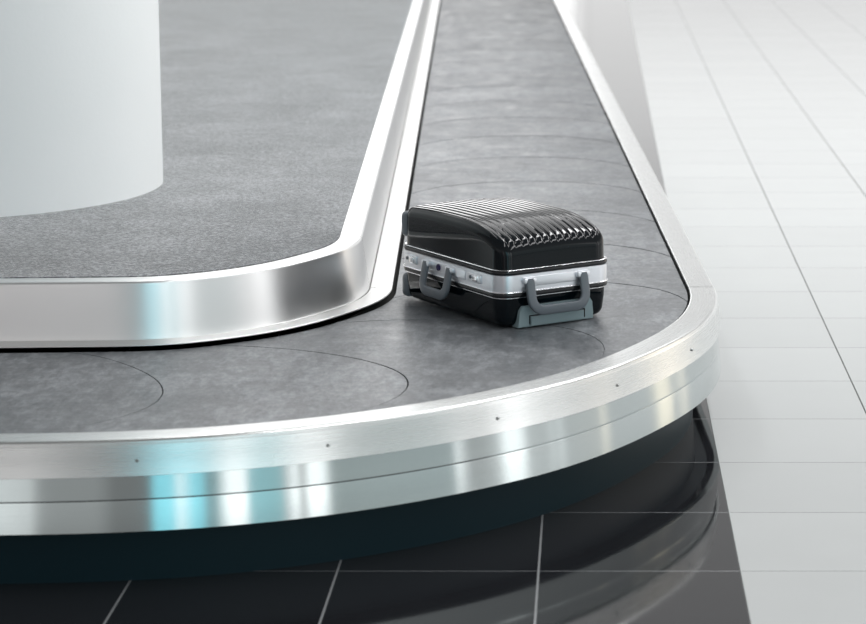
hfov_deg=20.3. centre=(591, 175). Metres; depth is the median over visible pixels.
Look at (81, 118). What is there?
round column
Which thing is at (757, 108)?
floor
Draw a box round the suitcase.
[402,197,607,327]
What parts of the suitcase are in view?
latch lever, mounting plate, latch lever, trim, ribbed lid, metal frame, trim, mounting plate, pull handle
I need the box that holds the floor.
[0,0,865,623]
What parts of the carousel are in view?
belt plate, curb plate, belt plate, kick plate, curb plate, belt plate, curb plate, belt plate, belt plate, belt plate, belt plate, belt plate, belt plate, belt plate, belt plate, belt plate, belt plate, belt plate, belt plate, belt plate, belt plate, belt plate, belt plate, belt plate, belt plate, belt plate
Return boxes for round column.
[0,0,162,216]
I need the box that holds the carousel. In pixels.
[0,0,720,583]
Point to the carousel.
(291, 128)
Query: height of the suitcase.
0.278 m

